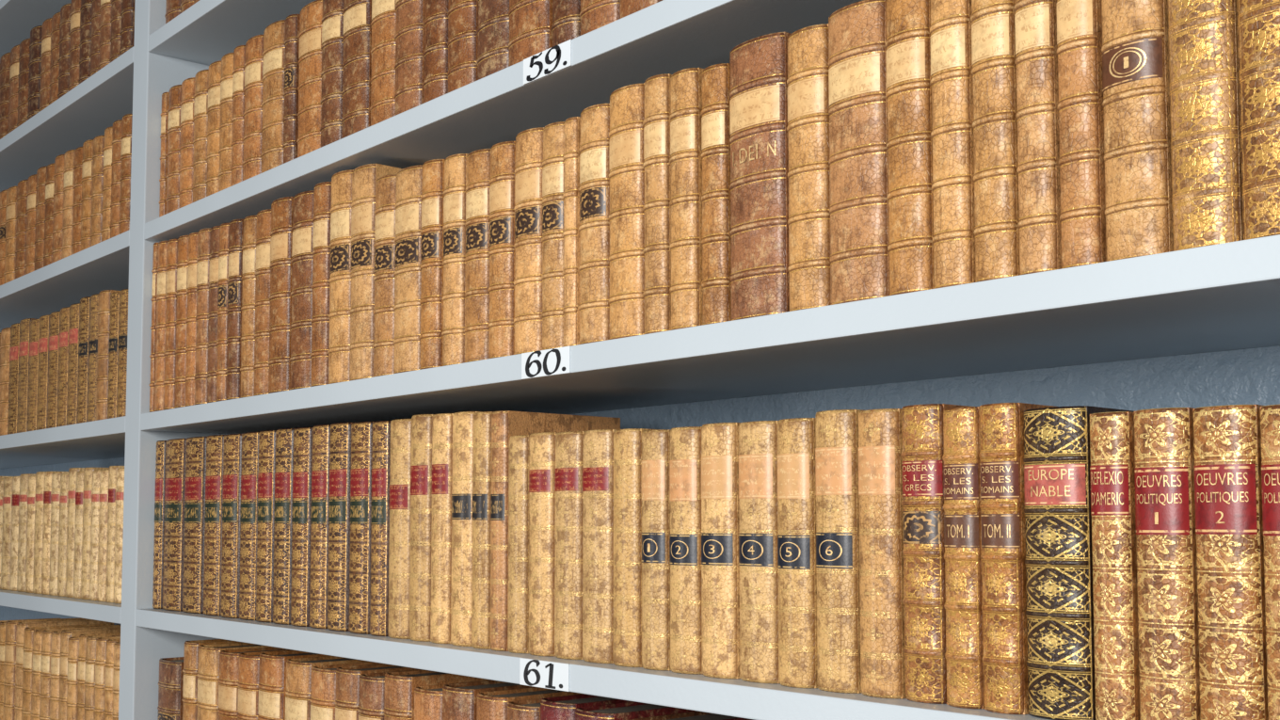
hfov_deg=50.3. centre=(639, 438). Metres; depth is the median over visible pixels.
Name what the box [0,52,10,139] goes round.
book
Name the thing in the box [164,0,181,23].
book
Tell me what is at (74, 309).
book
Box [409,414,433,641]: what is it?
book
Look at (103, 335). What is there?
book
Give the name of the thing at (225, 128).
book
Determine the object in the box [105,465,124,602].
book
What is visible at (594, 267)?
book
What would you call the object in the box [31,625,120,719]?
book
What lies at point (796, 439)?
book
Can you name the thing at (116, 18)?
book
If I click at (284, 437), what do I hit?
book
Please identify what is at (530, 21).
book
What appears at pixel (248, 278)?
book
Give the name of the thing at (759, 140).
book
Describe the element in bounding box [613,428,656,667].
book
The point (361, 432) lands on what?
book
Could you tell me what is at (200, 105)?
book
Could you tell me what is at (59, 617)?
book
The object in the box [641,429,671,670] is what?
book
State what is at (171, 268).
book
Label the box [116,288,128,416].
book
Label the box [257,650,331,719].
book
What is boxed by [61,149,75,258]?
book
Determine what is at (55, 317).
book
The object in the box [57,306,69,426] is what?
book
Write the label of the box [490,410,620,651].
book
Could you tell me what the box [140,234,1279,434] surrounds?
bookshelf
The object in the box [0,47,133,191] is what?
bookshelf
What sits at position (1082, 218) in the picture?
book
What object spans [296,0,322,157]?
book
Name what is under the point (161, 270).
book
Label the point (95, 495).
book
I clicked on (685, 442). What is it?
book
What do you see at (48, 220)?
book
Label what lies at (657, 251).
book
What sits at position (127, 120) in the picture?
book
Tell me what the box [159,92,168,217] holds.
book
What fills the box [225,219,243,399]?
book
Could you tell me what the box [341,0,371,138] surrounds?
book
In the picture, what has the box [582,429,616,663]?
book
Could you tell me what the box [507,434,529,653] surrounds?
book
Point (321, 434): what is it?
book
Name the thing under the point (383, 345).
book
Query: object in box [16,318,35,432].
book
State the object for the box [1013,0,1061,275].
book
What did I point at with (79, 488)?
book
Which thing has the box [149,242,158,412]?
book
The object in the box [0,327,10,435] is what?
book
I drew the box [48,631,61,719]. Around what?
book
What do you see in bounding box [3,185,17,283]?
book
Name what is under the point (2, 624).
book
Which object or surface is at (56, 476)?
book
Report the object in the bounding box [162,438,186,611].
book
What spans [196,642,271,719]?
book
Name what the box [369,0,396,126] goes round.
book
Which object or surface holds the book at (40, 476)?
on the bookshelf at (103, 611)
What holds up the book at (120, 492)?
on the bookshelf at (103, 611)
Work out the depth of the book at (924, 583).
1.07 m
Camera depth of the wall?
1.35 m
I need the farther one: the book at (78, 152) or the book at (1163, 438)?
the book at (78, 152)
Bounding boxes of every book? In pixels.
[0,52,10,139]
[0,189,7,285]
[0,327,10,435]
[0,477,12,590]
[0,479,3,589]
[0,617,60,621]
[0,622,5,719]
[2,617,88,719]
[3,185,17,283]
[7,44,19,133]
[7,322,19,434]
[9,476,19,591]
[14,179,28,278]
[14,619,113,719]
[16,37,30,127]
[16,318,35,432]
[16,473,36,591]
[20,623,119,719]
[24,174,36,274]
[24,476,35,592]
[27,25,42,120]
[27,319,39,431]
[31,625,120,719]
[32,471,45,593]
[33,165,47,270]
[36,314,49,430]
[38,17,51,111]
[38,626,120,719]
[41,471,68,594]
[42,162,54,267]
[47,311,60,428]
[48,11,60,104]
[48,472,68,595]
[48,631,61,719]
[51,154,64,262]
[57,2,71,98]
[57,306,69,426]
[57,473,68,596]
[58,627,120,719]
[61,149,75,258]
[65,467,84,597]
[65,636,79,719]
[66,303,79,425]
[67,0,80,91]
[71,146,82,254]
[73,471,83,598]
[76,632,120,719]
[77,296,90,423]
[78,0,91,83]
[80,139,93,250]
[80,467,109,599]
[83,635,120,719]
[87,293,98,421]
[89,0,100,76]
[89,470,100,600]
[90,135,104,246]
[93,636,120,719]
[96,289,120,420]
[96,469,109,601]
[98,0,111,70]
[101,126,112,241]
[103,639,120,719]
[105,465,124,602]
[107,292,119,418]
[109,0,121,62]
[109,119,122,238]
[112,641,120,719]
[113,468,124,603]
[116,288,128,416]
[118,113,132,234]
[119,0,135,55]
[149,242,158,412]
[152,440,166,608]
[154,240,167,411]
[157,656,183,719]
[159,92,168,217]
[162,239,177,410]
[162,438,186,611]
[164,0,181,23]
[165,84,181,213]
[174,235,188,408]
[178,77,194,208]
[180,0,193,12]
[181,639,243,719]
[182,436,207,613]
[184,232,198,406]
[192,69,208,202]
[194,228,210,404]
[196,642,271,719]
[203,434,224,616]
[205,60,221,196]
[207,225,219,402]
[215,223,229,401]
[217,52,233,191]
[217,646,287,719]
[220,433,242,618]
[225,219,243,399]
[230,45,245,186]
[237,649,293,719]
[239,432,259,620]
[240,215,256,398]
[242,34,263,180]
[253,208,271,396]
[256,430,276,622]
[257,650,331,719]
[260,19,285,173]
[267,196,293,393]
[272,428,295,624]
[282,14,299,163]
[284,656,367,719]
[289,190,313,389]
[290,427,312,626]
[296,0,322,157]
[309,424,331,628]
[310,181,331,386]
[310,661,380,719]
[320,0,343,147]
[327,169,353,383]
[327,422,352,631]
[334,663,417,719]
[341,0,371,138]
[349,163,402,381]
[349,421,373,634]
[357,669,424,719]
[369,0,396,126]
[369,420,391,636]
[372,174,396,376]
[383,670,488,719]
[388,418,411,639]
[393,0,424,115]
[393,164,422,373]
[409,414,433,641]
[414,679,492,719]
[419,159,445,369]
[422,0,448,103]
[430,413,453,643]
[441,153,468,366]
[442,680,534,719]
[447,0,478,93]
[450,411,480,646]
[464,148,490,362]
[471,411,493,649]
[476,0,509,79]
[476,687,580,719]
[487,141,515,358]
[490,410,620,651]
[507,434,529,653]
[507,693,582,719]
[508,0,552,66]
[513,127,543,354]
[528,432,558,656]
[540,693,629,719]
[541,121,564,350]
[551,0,580,47]
[554,431,584,659]
[562,116,580,346]
[575,701,696,719]
[578,103,609,344]
[579,0,619,35]
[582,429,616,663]
[608,82,644,339]
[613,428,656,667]
[619,0,662,18]
[628,710,738,719]
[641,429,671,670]
[642,73,671,334]
[669,67,703,330]
[669,426,702,674]
[700,63,730,325]
[701,422,740,678]
[723,717,753,719]
[729,32,790,320]
[738,420,779,683]
[777,417,817,687]
[786,23,831,311]
[815,409,863,693]
[828,0,889,304]
[857,408,905,698]
[885,0,934,295]
[900,403,967,703]
[929,0,975,288]
[942,406,984,708]
[970,0,1019,282]
[978,402,1053,714]
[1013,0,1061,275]
[1023,405,1135,719]
[1056,0,1106,268]
[1089,411,1140,719]
[1101,0,1173,261]
[1133,407,1200,719]
[1167,0,1243,251]
[1192,404,1268,719]
[1236,0,1279,239]
[1259,404,1279,719]
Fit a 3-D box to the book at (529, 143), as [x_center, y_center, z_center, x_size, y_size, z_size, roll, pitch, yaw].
[-0.068,-0.210,1.532,0.160,0.248,0.050,3,-5,-41]
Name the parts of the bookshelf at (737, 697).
number plate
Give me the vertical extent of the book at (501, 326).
0.244 m
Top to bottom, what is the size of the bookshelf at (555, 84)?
0.028 m
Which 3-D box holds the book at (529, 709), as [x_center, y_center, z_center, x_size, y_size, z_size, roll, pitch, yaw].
[-0.064,0.424,1.534,0.191,0.263,0.058,3,-5,-41]
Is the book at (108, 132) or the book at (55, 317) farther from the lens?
the book at (55, 317)
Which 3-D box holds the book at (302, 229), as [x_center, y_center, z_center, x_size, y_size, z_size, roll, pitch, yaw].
[-0.406,-0.199,1.932,0.178,0.275,0.061,3,-5,-41]
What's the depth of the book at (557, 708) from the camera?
1.44 m
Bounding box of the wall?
[0,345,1279,625]
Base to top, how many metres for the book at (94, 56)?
0.211 m
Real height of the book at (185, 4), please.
0.200 m
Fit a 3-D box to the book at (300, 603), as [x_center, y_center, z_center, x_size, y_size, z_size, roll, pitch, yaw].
[-0.405,0.123,1.920,0.173,0.270,0.049,3,-5,-41]
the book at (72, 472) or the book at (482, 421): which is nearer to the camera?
the book at (482, 421)
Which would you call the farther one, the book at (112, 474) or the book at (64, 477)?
the book at (64, 477)
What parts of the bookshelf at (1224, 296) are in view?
number plate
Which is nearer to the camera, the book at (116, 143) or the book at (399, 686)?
the book at (399, 686)
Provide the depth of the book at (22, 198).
2.87 m
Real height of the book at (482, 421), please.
0.266 m
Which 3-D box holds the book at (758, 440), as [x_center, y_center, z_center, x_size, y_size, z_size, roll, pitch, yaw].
[0.154,0.103,1.260,0.149,0.231,0.047,3,-5,-41]
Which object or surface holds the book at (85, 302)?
on the bookshelf at (104, 439)
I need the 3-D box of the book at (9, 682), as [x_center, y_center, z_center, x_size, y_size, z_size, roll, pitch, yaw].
[-1.240,0.510,2.874,0.186,0.256,0.057,3,-5,-41]
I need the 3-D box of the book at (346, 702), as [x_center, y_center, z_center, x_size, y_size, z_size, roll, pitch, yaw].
[-0.313,0.438,1.823,0.196,0.271,0.062,3,-5,-41]
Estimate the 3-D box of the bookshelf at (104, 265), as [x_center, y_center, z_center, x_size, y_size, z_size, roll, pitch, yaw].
[-1.369,-0.291,3.139,0.325,0.028,1.904,3,-5,-41]
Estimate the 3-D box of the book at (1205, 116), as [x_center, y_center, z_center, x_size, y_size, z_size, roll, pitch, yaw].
[0.425,-0.236,0.958,0.148,0.231,0.047,3,-5,-41]
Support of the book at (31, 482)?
on the bookshelf at (103, 611)
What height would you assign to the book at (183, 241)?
0.279 m
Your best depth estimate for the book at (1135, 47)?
0.94 m
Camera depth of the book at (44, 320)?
2.73 m
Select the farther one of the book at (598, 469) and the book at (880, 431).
the book at (598, 469)
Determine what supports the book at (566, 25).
on the bookshelf at (555, 84)
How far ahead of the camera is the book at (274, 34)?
1.96 m
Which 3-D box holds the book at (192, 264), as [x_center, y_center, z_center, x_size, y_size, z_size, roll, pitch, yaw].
[-0.645,-0.183,2.206,0.179,0.277,0.038,3,-5,-41]
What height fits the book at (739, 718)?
0.264 m
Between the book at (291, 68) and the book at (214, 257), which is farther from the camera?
the book at (214, 257)
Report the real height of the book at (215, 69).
0.224 m
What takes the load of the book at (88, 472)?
on the bookshelf at (103, 611)
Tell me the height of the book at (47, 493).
0.241 m
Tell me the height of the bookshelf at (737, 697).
0.028 m
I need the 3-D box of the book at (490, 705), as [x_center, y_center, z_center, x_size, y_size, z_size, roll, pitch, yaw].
[-0.101,0.425,1.582,0.194,0.267,0.058,3,-5,-41]
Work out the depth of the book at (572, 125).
1.42 m
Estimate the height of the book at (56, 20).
0.215 m
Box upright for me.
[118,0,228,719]
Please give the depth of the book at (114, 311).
2.44 m
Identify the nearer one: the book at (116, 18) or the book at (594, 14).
the book at (594, 14)
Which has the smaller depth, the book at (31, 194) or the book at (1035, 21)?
the book at (1035, 21)
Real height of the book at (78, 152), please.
0.223 m
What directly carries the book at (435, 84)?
on the bookshelf at (555, 84)
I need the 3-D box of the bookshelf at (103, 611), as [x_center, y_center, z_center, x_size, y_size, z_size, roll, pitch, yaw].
[-1.369,0.345,3.100,0.325,0.028,1.904,3,-5,-41]
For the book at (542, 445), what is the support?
on the bookshelf at (737, 697)
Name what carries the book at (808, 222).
on the bookshelf at (1224, 296)
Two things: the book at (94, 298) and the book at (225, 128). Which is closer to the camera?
the book at (225, 128)
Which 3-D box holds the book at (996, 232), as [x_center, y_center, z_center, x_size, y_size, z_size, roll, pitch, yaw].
[0.322,-0.238,1.082,0.161,0.249,0.037,3,-5,-41]
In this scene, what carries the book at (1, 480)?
on the bookshelf at (103, 611)
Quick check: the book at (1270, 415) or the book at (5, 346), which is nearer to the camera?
the book at (1270, 415)
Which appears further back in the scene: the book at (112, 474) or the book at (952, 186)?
the book at (112, 474)
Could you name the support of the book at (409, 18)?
on the bookshelf at (555, 84)
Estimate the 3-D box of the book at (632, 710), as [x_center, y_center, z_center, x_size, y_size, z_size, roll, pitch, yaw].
[0.019,0.415,1.440,0.195,0.269,0.063,3,-5,-41]
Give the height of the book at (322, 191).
0.278 m
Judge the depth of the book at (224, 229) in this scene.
2.05 m
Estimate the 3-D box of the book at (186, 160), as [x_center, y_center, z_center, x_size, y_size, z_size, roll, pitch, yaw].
[-0.688,-0.470,2.259,0.144,0.223,0.051,3,-5,-41]
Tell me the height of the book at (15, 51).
0.218 m
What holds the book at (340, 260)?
on the bookshelf at (1224, 296)
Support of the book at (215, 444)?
on the bookshelf at (737, 697)
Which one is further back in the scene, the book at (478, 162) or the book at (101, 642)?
the book at (101, 642)
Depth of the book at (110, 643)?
2.40 m
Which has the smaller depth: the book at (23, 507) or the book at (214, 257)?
the book at (214, 257)
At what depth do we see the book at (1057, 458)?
0.98 m
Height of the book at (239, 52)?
0.223 m
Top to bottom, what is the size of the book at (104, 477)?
0.235 m
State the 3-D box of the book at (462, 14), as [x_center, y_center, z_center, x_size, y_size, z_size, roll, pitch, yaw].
[-0.165,-0.506,1.656,0.143,0.221,0.058,3,-5,-41]
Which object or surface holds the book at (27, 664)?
on the bookshelf
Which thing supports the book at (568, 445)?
on the bookshelf at (737, 697)
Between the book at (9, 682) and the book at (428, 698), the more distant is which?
the book at (9, 682)
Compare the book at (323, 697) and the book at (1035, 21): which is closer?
the book at (1035, 21)
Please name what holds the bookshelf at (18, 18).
attached to the upright
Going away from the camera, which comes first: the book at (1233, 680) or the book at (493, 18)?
the book at (1233, 680)
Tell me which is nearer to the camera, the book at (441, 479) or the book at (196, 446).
the book at (441, 479)
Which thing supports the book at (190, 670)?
on the bookshelf
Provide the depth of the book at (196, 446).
2.12 m
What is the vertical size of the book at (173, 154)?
0.224 m
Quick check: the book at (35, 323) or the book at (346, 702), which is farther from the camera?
the book at (35, 323)
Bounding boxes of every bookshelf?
[0,0,71,58]
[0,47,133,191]
[0,229,129,332]
[0,416,125,468]
[0,589,121,623]
[135,608,1051,719]
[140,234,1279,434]
[144,0,862,241]
[148,0,315,65]
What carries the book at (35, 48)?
on the bookshelf at (83, 114)
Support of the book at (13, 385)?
on the bookshelf at (104, 439)
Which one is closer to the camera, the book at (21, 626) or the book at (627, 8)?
the book at (627, 8)
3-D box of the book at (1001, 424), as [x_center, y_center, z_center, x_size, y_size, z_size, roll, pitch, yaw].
[0.320,0.091,1.064,0.149,0.230,0.035,3,-5,-41]
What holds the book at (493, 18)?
on the bookshelf at (555, 84)
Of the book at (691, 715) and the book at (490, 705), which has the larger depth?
the book at (490, 705)
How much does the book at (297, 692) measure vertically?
0.270 m
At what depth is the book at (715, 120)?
1.26 m
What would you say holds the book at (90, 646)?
on the bookshelf
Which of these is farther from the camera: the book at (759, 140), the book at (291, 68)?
the book at (291, 68)
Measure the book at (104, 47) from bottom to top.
0.217 m
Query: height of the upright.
2.912 m
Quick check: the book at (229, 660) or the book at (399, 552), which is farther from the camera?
the book at (229, 660)
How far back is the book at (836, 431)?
1.14 m
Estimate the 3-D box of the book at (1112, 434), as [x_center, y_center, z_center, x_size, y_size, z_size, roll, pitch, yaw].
[0.378,0.093,0.996,0.140,0.218,0.030,3,-5,-41]
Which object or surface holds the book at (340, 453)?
on the bookshelf at (737, 697)
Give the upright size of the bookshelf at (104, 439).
0.028 m
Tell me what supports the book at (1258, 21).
on the bookshelf at (1224, 296)
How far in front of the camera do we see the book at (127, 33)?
2.45 m
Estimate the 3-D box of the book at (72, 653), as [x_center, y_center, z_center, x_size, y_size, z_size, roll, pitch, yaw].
[-0.995,0.497,2.591,0.179,0.246,0.046,3,-5,-41]
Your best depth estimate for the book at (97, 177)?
2.53 m
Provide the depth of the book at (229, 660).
2.03 m
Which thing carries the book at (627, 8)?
on the bookshelf at (555, 84)
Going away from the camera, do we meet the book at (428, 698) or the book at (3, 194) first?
the book at (428, 698)
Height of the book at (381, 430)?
0.268 m
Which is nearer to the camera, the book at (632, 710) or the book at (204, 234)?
the book at (632, 710)
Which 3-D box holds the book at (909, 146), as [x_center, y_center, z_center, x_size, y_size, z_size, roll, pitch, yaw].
[0.269,-0.236,1.142,0.163,0.252,0.043,3,-5,-41]
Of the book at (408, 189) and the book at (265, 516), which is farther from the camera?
the book at (265, 516)
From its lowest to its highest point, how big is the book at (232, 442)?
0.272 m
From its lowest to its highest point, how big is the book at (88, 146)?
0.225 m
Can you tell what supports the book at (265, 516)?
on the bookshelf at (737, 697)
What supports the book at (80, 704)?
on the bookshelf
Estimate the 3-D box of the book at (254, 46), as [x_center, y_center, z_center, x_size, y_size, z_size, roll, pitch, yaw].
[-0.527,-0.482,2.068,0.144,0.223,0.058,3,-5,-41]
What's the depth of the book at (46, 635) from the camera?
2.64 m
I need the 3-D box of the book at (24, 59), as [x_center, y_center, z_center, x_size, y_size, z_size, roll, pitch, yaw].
[-1.269,-0.741,2.950,0.137,0.212,0.067,3,-5,-41]
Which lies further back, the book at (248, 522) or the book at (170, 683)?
the book at (170, 683)
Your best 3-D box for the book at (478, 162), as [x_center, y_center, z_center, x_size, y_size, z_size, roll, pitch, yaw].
[-0.133,-0.204,1.606,0.159,0.245,0.047,3,-5,-41]
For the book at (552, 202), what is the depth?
1.44 m
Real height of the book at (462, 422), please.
0.268 m
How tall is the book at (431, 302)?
0.252 m
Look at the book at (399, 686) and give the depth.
1.67 m
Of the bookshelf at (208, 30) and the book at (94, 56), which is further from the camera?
the book at (94, 56)
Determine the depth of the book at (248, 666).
1.97 m
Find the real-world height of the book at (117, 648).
0.251 m
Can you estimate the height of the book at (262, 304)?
0.270 m
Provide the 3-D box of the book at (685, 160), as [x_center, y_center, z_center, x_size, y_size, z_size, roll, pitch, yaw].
[0.096,-0.222,1.340,0.161,0.249,0.038,3,-5,-41]
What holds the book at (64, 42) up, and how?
on the bookshelf at (83, 114)
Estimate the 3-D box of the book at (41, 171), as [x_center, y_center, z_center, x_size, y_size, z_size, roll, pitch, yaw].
[-1.177,-0.438,2.837,0.148,0.229,0.058,3,-5,-41]
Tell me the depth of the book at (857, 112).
1.12 m
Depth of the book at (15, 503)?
2.82 m
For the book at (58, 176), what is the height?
0.230 m
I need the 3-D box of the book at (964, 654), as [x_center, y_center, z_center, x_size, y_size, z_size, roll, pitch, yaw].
[0.297,0.093,1.093,0.149,0.230,0.033,3,-5,-41]
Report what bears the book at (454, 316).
on the bookshelf at (1224, 296)
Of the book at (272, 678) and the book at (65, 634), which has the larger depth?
the book at (65, 634)
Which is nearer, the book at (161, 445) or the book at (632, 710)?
the book at (632, 710)
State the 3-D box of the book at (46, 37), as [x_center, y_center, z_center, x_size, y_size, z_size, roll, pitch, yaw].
[-1.177,-0.751,2.853,0.142,0.219,0.062,3,-5,-41]
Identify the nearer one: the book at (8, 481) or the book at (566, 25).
the book at (566, 25)
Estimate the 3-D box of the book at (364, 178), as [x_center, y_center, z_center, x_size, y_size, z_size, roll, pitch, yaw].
[-0.297,-0.208,1.808,0.180,0.279,0.058,3,-5,-41]
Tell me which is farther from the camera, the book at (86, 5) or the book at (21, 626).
the book at (21, 626)
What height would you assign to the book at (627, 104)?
0.254 m
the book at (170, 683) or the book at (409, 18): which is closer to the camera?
the book at (409, 18)
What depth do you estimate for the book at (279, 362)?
1.91 m
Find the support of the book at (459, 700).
on the bookshelf
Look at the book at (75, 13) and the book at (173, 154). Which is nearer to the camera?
the book at (173, 154)
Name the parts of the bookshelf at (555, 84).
number plate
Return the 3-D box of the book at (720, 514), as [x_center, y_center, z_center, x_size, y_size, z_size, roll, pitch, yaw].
[0.121,0.104,1.296,0.149,0.232,0.046,3,-5,-41]
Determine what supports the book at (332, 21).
on the bookshelf at (555, 84)
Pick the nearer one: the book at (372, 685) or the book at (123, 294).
the book at (372, 685)

